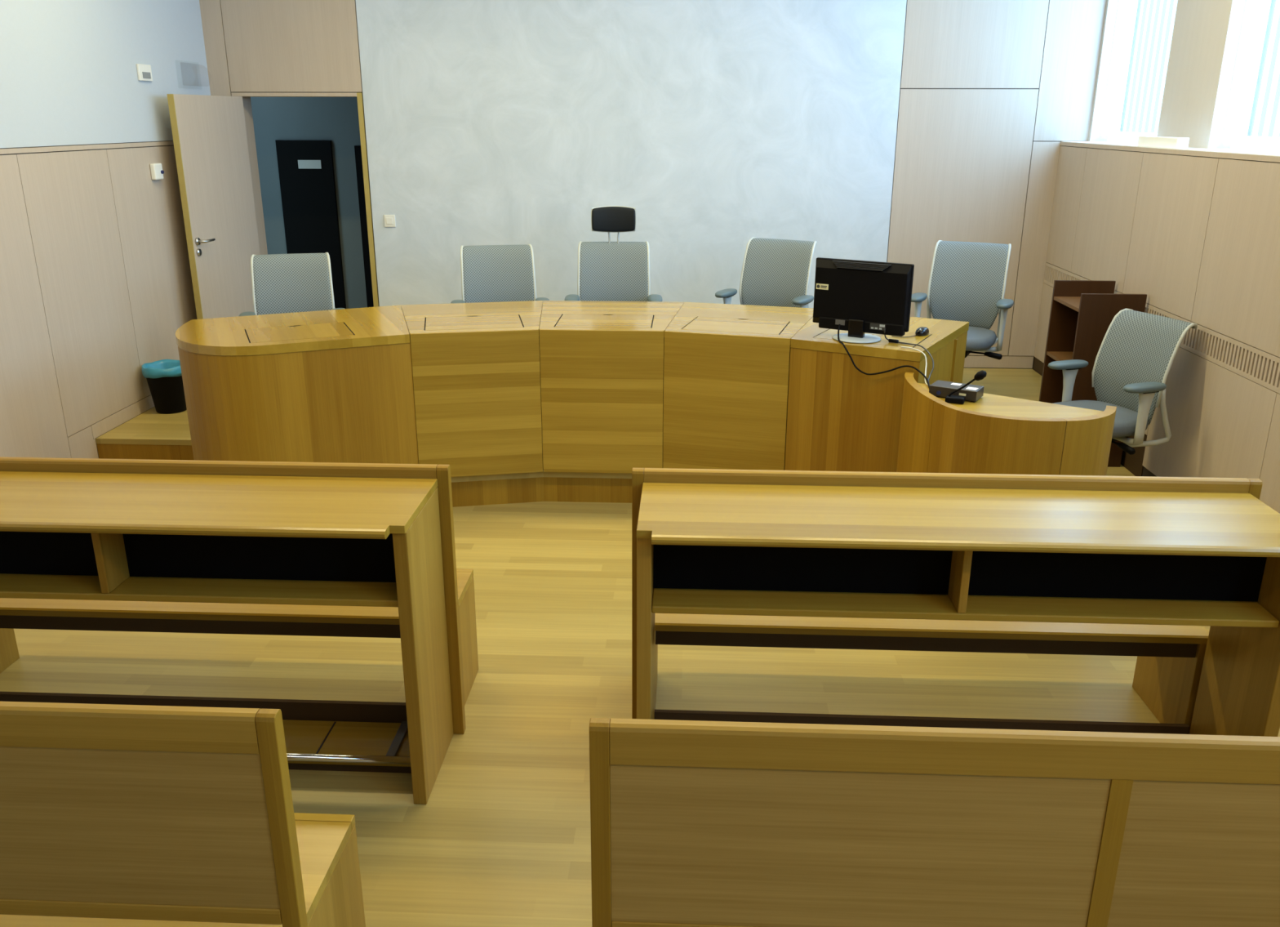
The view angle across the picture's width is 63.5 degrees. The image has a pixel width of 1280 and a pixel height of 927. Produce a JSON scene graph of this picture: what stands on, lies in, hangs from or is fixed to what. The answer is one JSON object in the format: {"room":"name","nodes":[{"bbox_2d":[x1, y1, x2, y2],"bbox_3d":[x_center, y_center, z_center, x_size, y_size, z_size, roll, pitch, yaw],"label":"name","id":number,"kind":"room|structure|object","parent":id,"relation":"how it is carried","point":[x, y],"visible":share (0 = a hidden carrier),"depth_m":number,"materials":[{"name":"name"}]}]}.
{"room":"courtroom","nodes":[
{"label":"courtroom","id":0,"kind":"room"},
{"bbox_2d":[0,0,210,457],"bbox_3d":[-3.584,-0.682,2.647,0.204,3.700,11.110,1,19,3],"label":"wall","id":1,"kind":"structure","parent":0,"point":[96,283],"depth_m":6.19,"materials":[{"name":"white paint"}]},
{"bbox_2d":[67,394,154,457],"bbox_3d":[-3.495,0.951,3.178,0.009,0.266,11.090,1,19,3],"label":"baseboard","id":2,"kind":"structure","parent":1,"relation":"attached to","point":[82,443],"depth_m":6.36,"materials":[{"name":"brown wood"}]},
{"bbox_2d":[136,63,152,81],"bbox_3d":[-3.258,-2.570,6.813,0.022,0.102,0.164,1,19,3],"label":"sensor","id":3,"kind":"object","parent":1,"relation":"attached to","point":[144,71],"visible":1,"depth_m":6.79,"materials":[{"name":"white plastic"}]},
{"bbox_2d":[149,163,164,180],"bbox_3d":[-3.250,-1.964,6.973,0.045,0.105,0.110,1,19,3],"label":"intercom box","id":4,"kind":"object","parent":1,"relation":"attached to","point":[156,169],"visible":1,"depth_m":6.94,"materials":[{"name":"white plastic"}]},
{"bbox_2d":[250,97,367,308],"bbox_3d":[-2.741,-2.553,9.506,2.800,3.100,0.130,1,19,3],"label":"wall","id":5,"kind":"structure","parent":0,"point":[335,119],"depth_m":9.37,"materials":[{"name":"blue paint"}]},
{"bbox_2d":[275,140,346,308],"bbox_3d":[-3.031,-2.115,9.575,0.500,1.665,0.043,1,19,3],"label":"door","id":6,"kind":"structure","parent":5,"relation":"in","point":[305,167],"depth_m":9.47,"materials":[{"name":"black wood"}]},
{"bbox_2d":[354,145,373,306],"bbox_3d":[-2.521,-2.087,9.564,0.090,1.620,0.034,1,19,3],"label":"door","id":7,"kind":"structure","parent":5,"relation":"in","point":[357,150],"depth_m":9.51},
{"bbox_2d":[95,368,1041,482],"bbox_3d":[-0.147,-0.278,6.779,6.320,0.035,3.174,1,19,3],"label":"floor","id":8,"kind":"structure","parent":0,"point":[151,427],"depth_m":6.59,"materials":[{"name":"brown wood"}]},
{"bbox_2d":[141,359,186,413],"bbox_3d":[-3.135,-0.509,6.890,0.291,0.319,0.293,1,19,3],"label":"waste bin","id":9,"kind":"object","parent":8,"relation":"on","point":[164,376],"visible":0.79,"depth_m":6.81,"materials":[{"name":"black plastic"}]},
{"bbox_2d":[239,252,344,315],"bbox_3d":[-2.200,-0.794,6.634,0.656,1.028,0.661,-5,19,-14],"label":"office chair","id":10,"kind":"object","parent":8,"relation":"on","point":[282,283],"visible":0.36,"depth_m":6.69,"materials":[{"name":"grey fabric"}]},
{"bbox_2d":[96,443,631,506],"bbox_3d":[-0.178,0.015,6.187,6.320,0.145,1.854,1,19,3],"label":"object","id":11,"kind":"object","parent":8,"relation":"attached to","point":[468,493],"depth_m":5.79,"materials":[{"name":"brown wood"}]},
{"bbox_2d":[450,244,549,303],"bbox_3d":[-0.929,-0.905,6.944,0.656,1.047,0.661,-3,19,-10],"label":"office chair","id":12,"kind":"object","parent":8,"relation":"on","point":[489,273],"visible":0.53,"depth_m":7.00,"materials":[{"name":"grey fabric"}]},
{"bbox_2d":[175,300,968,476],"bbox_3d":[-0.335,-0.389,5.771,4.280,0.795,1.418,1,19,3],"label":"bench","id":13,"kind":"object","parent":8,"relation":"on","point":[507,387],"visible":0.8,"depth_m":5.45,"materials":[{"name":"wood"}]},
{"bbox_2d":[813,257,914,342],"bbox_3d":[1.099,-0.815,5.190,0.502,0.388,0.236,11,21,29],"label":"monitor","id":14,"kind":"object","parent":13,"relation":"on","point":[860,296],"visible":1,"depth_m":5.17,"materials":[{"name":"black plastic"}]},
{"bbox_2d":[835,319,844,324],"bbox_3d":[1.016,-0.716,5.255,0.050,0.026,0.003,11,21,29],"label":"power socket","id":15,"kind":"object","parent":14,"relation":"attached to","point":[842,322],"depth_m":5.25,"materials":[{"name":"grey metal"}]},
{"bbox_2d":[837,324,929,387],"bbox_3d":[1.180,-0.515,5.002,0.144,0.205,0.681,-14,23,-35],"label":"power cable","id":16,"kind":"object","parent":14,"relation":"hanging from","point":[839,340],"visible":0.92,"depth_m":5.06,"materials":[{"name":"black plastic"}]},
{"bbox_2d":[891,333,919,337],"bbox_3d":[1.363,-0.653,5.299,0.143,0.011,0.036,-1,19,-3],"label":"cable","id":17,"kind":"object","parent":13,"relation":"on","point":[917,334],"visible":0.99,"depth_m":5.29,"materials":[{"name":"black plastic"}]},
{"bbox_2d":[915,326,928,336],"bbox_3d":[1.461,-0.686,5.358,0.062,0.036,0.112,12,22,31],"label":"mouse","id":18,"kind":"object","parent":13,"relation":"on","point":[922,331],"visible":1,"depth_m":5.33,"materials":[{"name":"black plastic"}]},
{"bbox_2d":[564,205,662,301],"bbox_3d":[-0.178,-1.059,7.018,0.656,1.296,0.661,0,18,-1],"label":"office chair","id":19,"kind":"object","parent":8,"relation":"on","point":[608,271],"visible":0.59,"depth_m":7.10,"materials":[{"name":"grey fabric"}]},
{"bbox_2d":[715,237,817,307],"bbox_3d":[0.855,-0.951,7.043,0.656,1.080,0.661,10,21,28],"label":"office chair","id":20,"kind":"object","parent":8,"relation":"on","point":[775,272],"visible":0.48,"depth_m":7.08,"materials":[{"name":"grey fabric"}]},
{"bbox_2d":[911,240,1013,359],"bbox_3d":[2.128,-0.902,6.902,0.656,1.080,0.661,9,20,25],"label":"office chair","id":21,"kind":"object","parent":8,"relation":"on","point":[967,280],"visible":0.74,"depth_m":6.93,"materials":[{"name":"grey fabric"}]},
{"bbox_2d":[0,464,1279,926],"bbox_3d":[-0.079,1.150,3.181,7.020,0.100,11.490,1,19,3],"label":"floor","id":22,"kind":"structure","parent":0,"point":[501,837],"depth_m":3.93,"materials":[{"name":"brown wood"}]},
{"bbox_2d":[0,700,365,926],"bbox_3d":[-1.650,0.853,2.345,1.955,0.987,0.447,1,19,3],"label":"bench","id":23,"kind":"object","parent":22,"relation":"on","point":[112,815],"visible":1,"depth_m":2.04,"materials":[{"name":"brown wood"}]},
{"bbox_2d":[0,471,453,804],"bbox_3d":[-1.603,0.554,3.301,1.885,0.948,0.452,1,19,3],"label":"desk","id":24,"kind":"object","parent":22,"relation":"on","point":[159,537],"visible":0.92,"depth_m":3.18,"materials":[{"name":"brown wood"}]},
{"bbox_2d":[0,573,398,606],"bbox_3d":[-1.601,0.348,3.284,1.799,0.023,0.350,1,19,3],"label":"shelf","id":25,"kind":"object","parent":24,"relation":"attached to","point":[229,588],"depth_m":3.15,"materials":[{"name":"brown wood"}]},
{"bbox_2d":[0,456,478,733],"bbox_3d":[-1.582,0.392,3.724,1.955,0.987,0.447,1,19,3],"label":"bench","id":26,"kind":"object","parent":22,"relation":"on","point":[459,583],"visible":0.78,"depth_m":3.58,"materials":[{"name":"brown wood"}]},
{"bbox_2d":[589,717,1279,926],"bbox_3d":[0.892,0.896,2.233,1.955,0.987,0.447,1,19,3],"label":"bench","id":27,"kind":"object","parent":22,"relation":"on","point":[694,823],"visible":1,"depth_m":1.94,"materials":[{"name":"brown wood"}]},
{"bbox_2d":[631,467,1262,733],"bbox_3d":[0.960,0.435,3.611,1.955,0.987,0.447,1,19,3],"label":"bench","id":28,"kind":"object","parent":22,"relation":"on","point":[1171,657],"visible":0.27,"depth_m":3.48,"materials":[{"name":"brown wood"}]},
{"bbox_2d":[636,482,1279,736],"bbox_3d":[0.939,0.597,3.189,1.885,0.948,0.452,1,19,3],"label":"desk","id":29,"kind":"object","parent":22,"relation":"on","point":[1212,559],"visible":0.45,"depth_m":3.07,"materials":[{"name":"brown wood"}]},
{"bbox_2d":[652,587,1279,626],"bbox_3d":[0.942,0.391,3.171,1.799,0.023,0.350,1,19,3],"label":"shelf","id":30,"kind":"object","parent":29,"relation":"attached to","point":[1213,610],"depth_m":3.05,"materials":[{"name":"brown wood"}]},
{"bbox_2d":[896,371,1116,475],"bbox_3d":[1.494,0.143,4.642,0.994,0.890,0.515,16,24,39],"label":"desk","id":31,"kind":"object","parent":22,"relation":"on","point":[992,433],"visible":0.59,"depth_m":4.32,"materials":[{"name":"brown wood"}]},
{"bbox_2d":[884,328,933,385],"bbox_3d":[1.333,-0.513,4.972,0.112,0.189,0.506,-6,19,-16],"label":"cable","id":32,"kind":"object","parent":31,"relation":"on","point":[892,340],"visible":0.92,"depth_m":5.07,"materials":[{"name":"grey plastic"}]},
{"bbox_2d":[901,346,928,385],"bbox_3d":[1.341,-0.462,4.919,0.068,0.130,0.335,-4,19,-12],"label":"cable","id":33,"kind":"object","parent":31,"relation":"on","point":[901,346],"visible":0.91,"depth_m":4.94,"materials":[{"name":"white plastic"}]},
{"bbox_2d":[928,379,983,401],"bbox_3d":[1.412,-0.323,4.625,0.210,0.051,0.126,12,22,31],"label":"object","id":34,"kind":"object","parent":31,"relation":"on","point":[972,393],"visible":0.94,"depth_m":4.59,"materials":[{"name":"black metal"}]},
{"bbox_2d":[945,369,986,404],"bbox_3d":[1.417,-0.336,4.497,0.161,0.157,0.069,8,20,21],"label":"microphone","id":35,"kind":"object","parent":31,"relation":"on","point":[980,375],"visible":1,"depth_m":4.51,"materials":[{"name":"black plastic"}]},
{"bbox_2d":[918,382,1103,417],"bbox_3d":[1.518,-0.233,4.488,0.866,0.031,0.431,13,22,34],"label":"countertop","id":36,"kind":"structure","parent":31,"relation":"on","point":[993,404],"depth_m":4.46,"materials":[{"name":"brown wood"}]},
{"bbox_2d":[1039,280,1146,466],"bbox_3d":[2.801,-0.570,6.489,0.375,1.075,0.500,1,19,3],"label":"shelf unit","id":37,"kind":"object","parent":22,"relation":"on","point":[1082,313],"visible":0.58,"depth_m":6.40,"materials":[{"name":"brown wood"}]},
{"bbox_2d":[1048,308,1197,454],"bbox_3d":[2.565,-0.283,5.693,0.661,1.036,0.656,-7,20,-19],"label":"office chair","id":38,"kind":"object","parent":22,"relation":"on","point":[1136,353],"visible":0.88,"depth_m":5.64,"materials":[{"name":"grey fabric"}]},
{"bbox_2d":[199,0,1106,368],"bbox_3d":[-0.033,-2.420,7.864,6.780,3.700,0.250,1,19,3],"label":"wall","id":39,"kind":"structure","parent":0,"point":[880,131],"depth_m":7.67,"materials":[{"name":"grey paint"}]},
{"bbox_2d":[167,92,378,319],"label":"door","id":40,"kind":"structure","parent":39,"relation":"in","point":[214,140],"depth_m":7.55,"materials":[{"name":"brown wood"}]},
{"bbox_2d":[383,214,395,226],"bbox_3d":[-1.934,-1.873,8.002,0.086,0.092,0.015,1,19,3],"label":"light switch","id":41,"kind":"object","parent":39,"relation":"attached to","point":[389,220],"visible":1,"depth_m":8.00,"materials":[{"name":"white plastic"}]},
{"bbox_2d":[964,355,1033,368],"bbox_3d":[2.489,-0.805,8.159,1.193,0.095,0.016,1,19,3],"label":"baseboard","id":42,"kind":"structure","parent":39,"relation":"attached to","point":[971,361],"depth_m":8.14,"materials":[{"name":"brown wood"}]},
{"bbox_2d":[1034,0,1279,513],"bbox_3d":[3.077,-0.570,2.353,0.500,3.700,11.110,1,19,3],"label":"wall","id":43,"kind":"structure","parent":0,"point":[1194,230],"depth_m":5.71,"materials":[{"name":"brown wood"}]},
{"bbox_2d":[1043,262,1089,287],"bbox_3d":[3.070,-1.313,7.464,0.011,0.157,0.906,1,19,3],"label":"air vent","id":44,"kind":"object","parent":43,"relation":"in","point":[1052,273],"depth_m":7.65,"materials":[{"name":"brown wood"}]},
{"bbox_2d":[1033,356,1146,475],"bbox_3d":[3.043,-0.369,7.146,0.006,0.279,2.120,1,19,3],"label":"baseboard","id":45,"kind":"structure","parent":43,"relation":"attached to","point":[1133,463],"depth_m":6.30,"materials":[{"name":"brown wood"}]},
{"bbox_2d":[1106,0,1157,143],"bbox_3d":[3.401,-2.906,6.760,0.050,1.563,1.130,1,19,3],"label":"window","id":46,"kind":"structure","parent":43,"relation":"in","point":[1126,139],"depth_m":7.32,"materials":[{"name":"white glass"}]},
{"bbox_2d":[1100,0,1177,137],"bbox_3d":[3.311,-2.926,6.758,0.040,1.515,1.110,1,19,3],"label":"vertical blind","id":47,"kind":"object","parent":46,"relation":"attached to","point":[1131,1],"visible":0.76,"depth_m":6.85,"materials":[{"name":"white fabric"}]},
{"bbox_2d":[1137,136,1189,148],"bbox_3d":[3.071,-1.889,6.088,0.065,0.058,0.540,1,19,3],"label":"flat box","id":48,"kind":"object","parent":43,"relation":"on","point":[1147,141],"visible":0.99,"depth_m":6.00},
{"bbox_2d":[1144,302,1279,393],"bbox_3d":[2.969,-0.636,5.438,0.011,0.157,1.529,1,19,3],"label":"air vent","id":49,"kind":"object","parent":43,"relation":"in","point":[1257,366],"depth_m":5.17,"materials":[{"name":"brown wood"}]},
{"bbox_2d":[1229,0,1279,151],"bbox_3d":[3.314,-2.325,5.022,0.050,1.563,1.160,1,19,3],"label":"window","id":50,"kind":"structure","parent":43,"relation":"in","point":[1248,145],"depth_m":5.62,"materials":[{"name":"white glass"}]},
{"bbox_2d":[1222,0,1279,143],"bbox_3d":[3.224,-2.345,5.020,0.040,1.515,1.140,1,19,3],"label":"vertical blind","id":51,"kind":"object","parent":50,"relation":"attached to","point":[1277,69],"visible":1,"depth_m":5.44,"materials":[{"name":"white fabric"}]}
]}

